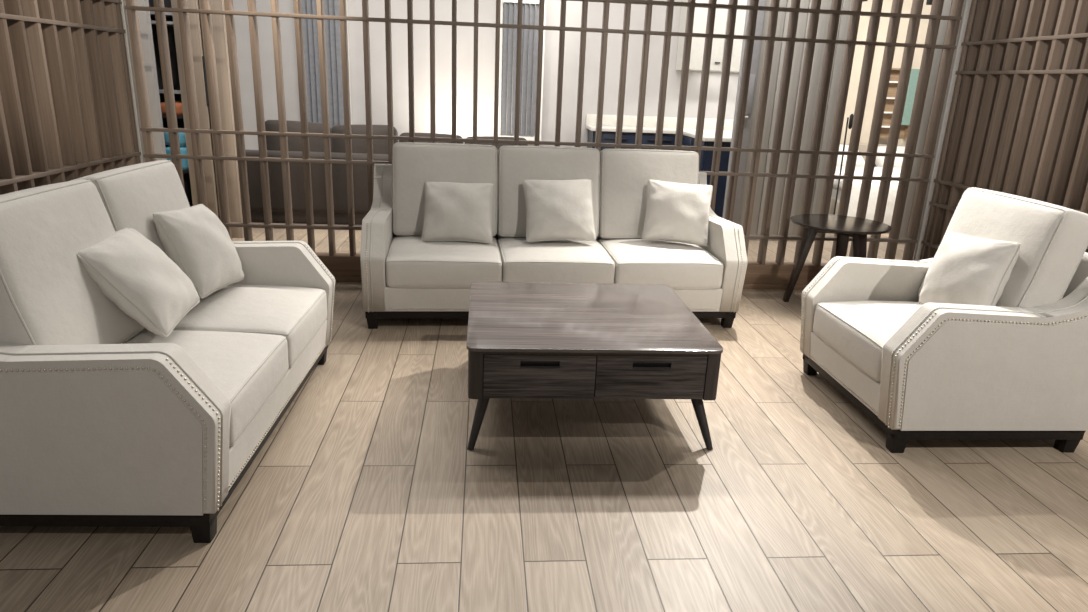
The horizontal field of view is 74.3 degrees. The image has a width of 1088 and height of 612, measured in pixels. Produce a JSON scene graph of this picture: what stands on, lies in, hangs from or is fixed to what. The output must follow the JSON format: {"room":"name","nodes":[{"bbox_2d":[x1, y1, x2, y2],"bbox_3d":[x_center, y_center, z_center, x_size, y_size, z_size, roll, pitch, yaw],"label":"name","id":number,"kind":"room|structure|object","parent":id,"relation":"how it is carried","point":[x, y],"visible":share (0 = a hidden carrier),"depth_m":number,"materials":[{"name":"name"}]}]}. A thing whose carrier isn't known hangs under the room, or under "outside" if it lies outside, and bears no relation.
{"room":"living room","nodes":[
{"label":"living room","id":0,"kind":"room"},
{"bbox_2d":[121,0,166,162],"bbox_3d":[-3.860,-2.197,6.386,0.740,3.000,0.100,1,17,-5],"label":"wall panel","id":1,"kind":"object","parent":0,"point":[144,16],"visible":0.08,"depth_m":6.43,"materials":[{"name":"white paint"}]},
{"bbox_2d":[171,0,243,237],"bbox_3d":[-2.876,-2.083,6.155,0.395,3.000,0.300,1,17,-5],"label":"column","id":2,"kind":"structure","parent":0,"point":[195,19],"depth_m":6.13,"materials":[{"name":"beige wood"}]},
{"bbox_2d":[233,0,738,149],"bbox_3d":[-1.436,-2.879,8.546,9.520,3.200,0.100,1,17,-5],"label":"wall","id":3,"kind":"structure","parent":0,"point":[421,8],"depth_m":8.55,"materials":[{"name":"white paint"}]},
{"bbox_2d":[301,0,343,127],"bbox_3d":[-2.552,-2.939,8.288,0.450,1.940,0.060,1,17,-5],"label":"vertical blind","id":4,"kind":"object","parent":3,"relation":"attached to","point":[331,7],"visible":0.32,"depth_m":8.33,"materials":[{"name":"grey fabric"}]},
{"bbox_2d":[346,0,351,124],"bbox_3d":[-2.554,-2.964,8.317,0.570,2.090,0.110,1,17,-5],"label":"window","id":5,"kind":"structure","parent":3,"relation":"in","point":[346,0],"depth_m":8.42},
{"bbox_2d":[498,0,545,140],"bbox_3d":[-0.283,-2.797,8.555,0.560,1.610,0.110,1,17,-5],"label":"window","id":6,"kind":"structure","parent":3,"relation":"in","point":[531,138],"depth_m":8.58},
{"bbox_2d":[501,0,538,135],"bbox_3d":[-0.280,-2.805,8.516,0.440,1.530,0.060,1,17,-5],"label":"vertical blind","id":7,"kind":"object","parent":6,"relation":"attached to","point":[529,36],"visible":0.75,"depth_m":8.51,"materials":[{"name":"grey fabric"}]},
{"bbox_2d":[586,114,733,129],"bbox_3d":[1.520,-2.276,8.908,2.010,0.130,0.028,1,17,-5],"label":"backsplash","id":8,"kind":"structure","parent":3,"relation":"attached to","point":[608,120],"depth_m":8.88,"materials":[{"name":"white stone"}]},
{"bbox_2d":[675,0,746,72],"bbox_3d":[2.093,-3.303,8.437,0.920,1.045,0.393,1,17,-5],"label":"upper cabinet","id":9,"kind":"object","parent":3,"relation":"attached to","point":[700,14],"visible":0.44,"depth_m":8.33,"materials":[{"name":"white wood"}]},
{"bbox_2d":[0,222,1087,611],"bbox_3d":[0.391,0.056,4.785,14.000,0.001,13.000,1,17,-5],"label":"floor","id":10,"kind":"structure","parent":0,"point":[368,493],"depth_m":2.61,"materials":[{"name":"brown wood"}]},
{"bbox_2d":[0,0,140,194],"bbox_3d":[-2.638,-1.024,3.080,0.132,2.840,3.480,1,17,-5],"label":"slatted screen","id":11,"kind":"object","parent":10,"relation":"on","point":[67,109],"visible":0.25,"depth_m":4.02,"materials":[{"name":"brown wood"}]},
{"bbox_2d":[121,0,144,162],"bbox_3d":[-2.730,-1.554,4.754,0.014,2.840,0.030,1,17,-5],"label":"post","id":12,"kind":"object","parent":10,"relation":"on","point":[123,1],"visible":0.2,"depth_m":4.76,"materials":[{"name":"metal"}]},
{"bbox_2d":[0,160,334,542],"bbox_3d":[-1.512,0.019,2.890,0.967,1.055,1.631,1,17,-3],"label":"sofa","id":13,"kind":"object","parent":10,"relation":"on","point":[106,419],"visible":0.76,"depth_m":2.26,"materials":[{"name":"beige fabric"}]},
{"bbox_2d":[0,179,142,344],"bbox_3d":[-1.703,-0.093,2.490,0.243,0.620,0.682,-11,18,0],"label":"cushion","id":14,"kind":"object","parent":13,"relation":"on","point":[48,296],"depth_m":2.36,"materials":[{"name":"beige fabric"}]},
{"bbox_2d":[71,160,189,254],"bbox_3d":[-1.738,-0.296,3.133,0.244,0.620,0.682,-11,18,1],"label":"cushion","id":15,"kind":"object","parent":13,"relation":"on","point":[130,195],"depth_m":2.96,"materials":[{"name":"beige fabric"}]},
{"bbox_2d":[77,228,199,337],"bbox_3d":[-1.522,-0.102,2.732,0.300,0.337,0.435,-1,18,-11],"label":"throw pillow","id":16,"kind":"object","parent":13,"relation":"on","point":[129,269],"visible":0.97,"depth_m":2.60,"materials":[{"name":"beige fabric"}]},
{"bbox_2d":[152,204,243,298],"bbox_3d":[-1.534,-0.256,3.219,0.252,0.389,0.465,3,17,2],"label":"throw pillow","id":17,"kind":"object","parent":13,"relation":"on","point":[194,238],"visible":0.94,"depth_m":3.08,"materials":[{"name":"beige fabric"}]},
{"bbox_2d":[124,330,288,445],"bbox_3d":[-1.363,0.282,2.627,0.677,0.231,0.682,2,17,-4],"label":"seat cushion","id":18,"kind":"object","parent":13,"relation":"on","point":[250,368],"depth_m":2.66,"materials":[{"name":"beige fabric"}]},
{"bbox_2d":[174,284,326,366],"bbox_3d":[-1.398,0.079,3.269,0.677,0.234,0.682,2,17,-4],"label":"seat cushion","id":19,"kind":"object","parent":13,"relation":"on","point":[297,313],"depth_m":3.16,"materials":[{"name":"beige fabric"}]},
{"bbox_2d":[148,0,192,206],"bbox_3d":[-3.535,-2.125,7.035,0.480,2.500,0.400,1,17,-5],"label":"display shelf","id":20,"kind":"object","parent":10,"relation":"on","point":[167,3],"visible":0.09,"depth_m":7.06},
{"bbox_2d":[160,101,182,115],"bbox_3d":[-3.541,-1.938,7.063,0.389,0.153,0.311,1,17,-5],"label":"folded blanket","id":21,"kind":"object","parent":20,"relation":"on","point":[179,111],"visible":0.13,"depth_m":6.91,"materials":[{"name":"orange fabric"}]},
{"bbox_2d":[166,146,188,169],"bbox_3d":[-3.560,-1.493,7.213,0.389,0.252,0.331,1,17,-5],"label":"folded blanket","id":22,"kind":"object","parent":20,"relation":"on","point":[183,150],"visible":0.12,"depth_m":7.05,"materials":[{"name":"teal fabric"}]},
{"bbox_2d":[164,128,186,146],"bbox_3d":[-3.551,-1.678,7.144,0.349,0.176,0.311,1,17,-5],"label":"folded blanket","id":23,"kind":"object","parent":22,"relation":"on","point":[182,139],"visible":0.12,"depth_m":7.00,"materials":[{"name":"teal fabric"}]},
{"bbox_2d":[245,120,527,223],"bbox_3d":[-1.464,-1.349,7.335,3.340,1.005,0.980,1,17,-5],"label":"sofa","id":24,"kind":"object","parent":10,"relation":"on","point":[316,145],"visible":0.34,"depth_m":6.87,"materials":[{"name":"fabric"}]},
{"bbox_2d":[265,120,330,151],"bbox_3d":[-2.407,-1.536,7.030,0.647,0.528,0.304,3,3,-8],"label":"cushion","id":25,"kind":"object","parent":24,"relation":"on","point":[316,144],"depth_m":6.89,"materials":[{"name":"grey fabric"}]},
{"bbox_2d":[331,125,397,153],"bbox_3d":[-1.765,-1.517,7.088,0.647,0.528,0.300,0,4,-2],"label":"cushion","id":26,"kind":"object","parent":24,"relation":"on","point":[380,146],"depth_m":6.95,"materials":[{"name":"grey fabric"}]},
{"bbox_2d":[399,133,463,143],"bbox_3d":[-1.124,-1.450,7.162,0.647,0.528,0.297,1,3,-7],"label":"cushion","id":27,"kind":"object","parent":24,"relation":"on","point":[402,134],"depth_m":7.04,"materials":[{"name":"grey fabric"}]},
{"bbox_2d":[464,136,527,149],"bbox_3d":[-0.482,-1.431,7.220,0.647,0.528,0.305,0,3,-3],"label":"cushion","id":28,"kind":"object","parent":24,"relation":"on","point":[478,137],"depth_m":7.10,"materials":[{"name":"grey fabric"}]},
{"bbox_2d":[125,0,963,289],"bbox_3d":[0.098,-1.526,5.042,5.664,2.840,0.132,1,17,-5],"label":"slatted screen","id":29,"kind":"object","parent":10,"relation":"on","point":[345,267],"visible":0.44,"depth_m":5.06,"materials":[{"name":"brown wood"}]},
{"bbox_2d":[360,142,747,328],"bbox_3d":[0.045,-0.488,4.710,2.341,1.055,0.967,0,18,-7],"label":"sofa","id":30,"kind":"object","parent":10,"relation":"on","point":[403,275],"visible":0.73,"depth_m":4.56,"materials":[{"name":"beige fabric"}]},
{"bbox_2d":[385,236,501,286],"bbox_3d":[-0.626,-0.289,4.542,0.694,0.232,0.677,0,19,-7],"label":"seat cushion","id":31,"kind":"object","parent":30,"relation":"on","point":[410,261],"depth_m":4.25,"materials":[{"name":"beige fabric"}]},
{"bbox_2d":[392,142,497,236],"bbox_3d":[-0.654,-0.763,4.764,0.694,0.620,0.250,0,5,-7],"label":"cushion","id":32,"kind":"object","parent":30,"relation":"on","point":[414,164],"depth_m":4.64,"materials":[{"name":"beige fabric"}]},
{"bbox_2d":[422,181,493,242],"bbox_3d":[-0.546,-0.601,4.579,0.444,0.352,0.280,1,17,-3],"label":"throw pillow","id":33,"kind":"object","parent":30,"relation":"on","point":[453,211],"visible":1,"depth_m":4.50,"materials":[{"name":"beige fabric"}]},
{"bbox_2d":[497,146,599,237],"bbox_3d":[0.027,-0.762,4.851,0.694,0.620,0.245,0,6,-7],"label":"cushion","id":34,"kind":"object","parent":30,"relation":"on","point":[515,164],"depth_m":4.73,"materials":[{"name":"beige fabric"}]},
{"bbox_2d":[497,237,614,282],"bbox_3d":[0.055,-0.288,4.629,0.694,0.228,0.677,0,19,-7],"label":"seat cushion","id":35,"kind":"object","parent":30,"relation":"on","point":[519,260],"depth_m":4.34,"materials":[{"name":"beige fabric"}]},
{"bbox_2d":[523,179,595,241],"bbox_3d":[0.100,-0.619,4.632,0.454,0.379,0.272,-1,18,-10],"label":"throw pillow","id":36,"kind":"object","parent":30,"relation":"on","point":[555,209],"visible":1,"depth_m":4.56,"materials":[{"name":"beige fabric"}]},
{"bbox_2d":[598,149,697,238],"bbox_3d":[0.708,-0.760,4.939,0.694,0.620,0.248,0,6,-7],"label":"cushion","id":37,"kind":"object","parent":30,"relation":"on","point":[624,175],"depth_m":4.81,"materials":[{"name":"beige fabric"}]},
{"bbox_2d":[598,239,723,288],"bbox_3d":[0.736,-0.286,4.716,0.694,0.231,0.677,0,19,-7],"label":"seat cushion","id":38,"kind":"object","parent":30,"relation":"on","point":[676,265],"depth_m":4.43,"materials":[{"name":"beige fabric"}]},
{"bbox_2d":[642,179,712,245],"bbox_3d":[0.875,-0.613,4.707,0.444,0.397,0.233,3,17,3],"label":"throw pillow","id":39,"kind":"object","parent":30,"relation":"on","point":[675,212],"visible":1,"depth_m":4.64,"materials":[{"name":"beige fabric"}]},
{"bbox_2d":[466,281,722,450],"bbox_3d":[0.172,0.237,3.441,1.060,0.443,1.046,1,17,-5],"label":"coffee table","id":40,"kind":"object","parent":10,"relation":"on","point":[545,340],"visible":1,"depth_m":2.99,"materials":[{"name":"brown wood"}]},
{"bbox_2d":[586,114,733,217],"bbox_3d":[1.558,-1.593,8.354,2.010,1.100,1.498,1,17,-5],"label":"kitchen cabinet","id":41,"kind":"object","parent":10,"relation":"on","point":[609,122],"depth_m":8.48,"materials":[{"name":"white stone"}]},
{"bbox_2d":[586,125,731,133],"bbox_3d":[1.536,-2.123,8.706,2.010,0.040,0.490,1,17,-5],"label":"countertop","id":42,"kind":"structure","parent":41,"relation":"on","point":[591,127],"depth_m":8.47,"materials":[{"name":"white stone"}]},
{"bbox_2d":[683,131,731,141],"bbox_3d":[2.121,-1.891,8.043,0.950,0.040,1.000,1,17,-5],"label":"countertop","id":43,"kind":"structure","parent":41,"relation":"on","point":[707,136],"depth_m":7.94,"materials":[{"name":"white stone"}]},
{"bbox_2d":[783,214,891,301],"bbox_3d":[2.075,-0.304,5.155,0.670,0.600,0.670,1,17,-5],"label":"side table","id":44,"kind":"object","parent":10,"relation":"on","point":[845,227],"visible":0.87,"depth_m":5.08,"materials":[{"name":"brown wood"}]},
{"bbox_2d":[833,114,853,214],"bbox_3d":[3.307,-1.478,7.955,0.240,1.260,0.240,1,17,-5],"label":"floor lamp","id":45,"kind":"object","parent":10,"relation":"on","point":[850,119],"visible":0.53,"depth_m":7.86,"materials":[{"name":"black metal"}]},
{"bbox_2d":[829,143,905,225],"bbox_3d":[4.237,-1.472,8.762,2.000,0.840,1.873,1,17,-5],"label":"bed","id":46,"kind":"object","parent":10,"relation":"on","point":[855,191],"visible":0.07,"depth_m":7.89,"materials":[{"name":"white fabric"}]},
{"bbox_2d":[836,145,864,166],"bbox_3d":[3.739,-1.898,9.257,0.719,0.350,0.446,1,17,-4],"label":"bed pillow","id":47,"kind":"object","parent":46,"relation":"on","point":[860,161],"visible":0.12,"depth_m":9.09,"materials":[{"name":"white fabric"}]},
{"bbox_2d":[833,166,900,190],"bbox_3d":[4.257,-1.482,8.526,1.982,0.267,1.278,1,17,-5],"label":"duvet","id":48,"kind":"object","parent":46,"relation":"on","point":[859,170],"depth_m":8.14,"materials":[{"name":"white fabric"}]},
{"bbox_2d":[875,146,904,167],"bbox_3d":[4.655,-1.887,9.335,0.719,0.348,0.446,1,17,-4],"label":"bed pillow","id":49,"kind":"object","parent":46,"relation":"on","point":[879,161],"visible":0.14,"depth_m":9.24,"materials":[{"name":"white fabric"}]},
{"bbox_2d":[913,0,971,260],"bbox_3d":[2.948,-1.470,5.242,0.046,2.840,0.030,1,17,-5],"label":"post","id":50,"kind":"object","parent":10,"relation":"on","point":[967,3],"visible":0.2,"depth_m":5.28,"materials":[{"name":"metal"}]},
{"bbox_2d":[800,187,1087,452],"bbox_3d":[1.896,0.000,3.401,0.967,1.055,0.966,1,17,-5],"label":"armchair","id":51,"kind":"object","parent":10,"relation":"on","point":[1016,368],"visible":0.95,"depth_m":3.04,"materials":[{"name":"beige fabric"}]},
{"bbox_2d":[813,300,922,381],"bbox_3d":[1.752,0.157,3.439,0.677,0.229,0.692,0,18,-5],"label":"seat cushion","id":52,"kind":"object","parent":51,"relation":"on","point":[857,334],"depth_m":3.41,"materials":[{"name":"beige fabric"}]},
{"bbox_2d":[919,232,1020,305],"bbox_3d":[1.927,-0.141,3.279,0.230,0.378,0.420,-3,18,-17],"label":"throw pillow","id":53,"kind":"object","parent":51,"relation":"on","point":[965,269],"visible":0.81,"depth_m":3.18,"materials":[{"name":"beige fabric"}]},
{"bbox_2d":[918,187,1087,306],"bbox_3d":[2.120,-0.205,3.354,0.246,0.620,0.692,13,16,-8],"label":"cushion","id":54,"kind":"object","parent":51,"relation":"on","point":[1053,239],"depth_m":3.06,"materials":[{"name":"beige fabric"}]},
{"bbox_2d":[920,0,1087,259],"bbox_3d":[3.132,-0.925,3.529,0.132,2.840,3.580,1,17,-5],"label":"slatted screen","id":55,"kind":"object","parent":10,"relation":"on","point":[1017,124],"visible":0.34,"depth_m":4.59,"materials":[{"name":"brown wood"}]},
{"bbox_2d":[738,0,964,243],"bbox_3d":[3.293,-2.092,7.002,2.574,3.000,0.060,1,17,-5],"label":"wall","id":56,"kind":"structure","parent":0,"point":[783,17],"depth_m":6.99,"materials":[{"name":"grey paint"}]},
{"bbox_2d":[722,0,765,223],"bbox_3d":[1.930,-2.095,6.830,0.155,3.000,0.095,1,17,-5],"label":"door","id":57,"kind":"structure","parent":56,"relation":"in","point":[760,14],"depth_m":6.88,"materials":[{"name":"white wood"}]},
{"bbox_2d":[840,0,931,144],"bbox_3d":[4.763,-2.893,9.414,2.980,3.200,0.100,1,17,-5],"label":"wall","id":58,"kind":"structure","parent":0,"point":[887,4],"depth_m":9.24,"materials":[{"name":"beige paint"}]},
{"bbox_2d":[880,68,919,137],"bbox_3d":[4.612,-2.640,9.375,0.420,0.870,0.098,1,17,-5],"label":"wall shelf","id":59,"kind":"object","parent":58,"relation":"attached to","point":[894,77],"visible":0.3,"depth_m":9.36,"materials":[{"name":"brown wood"}]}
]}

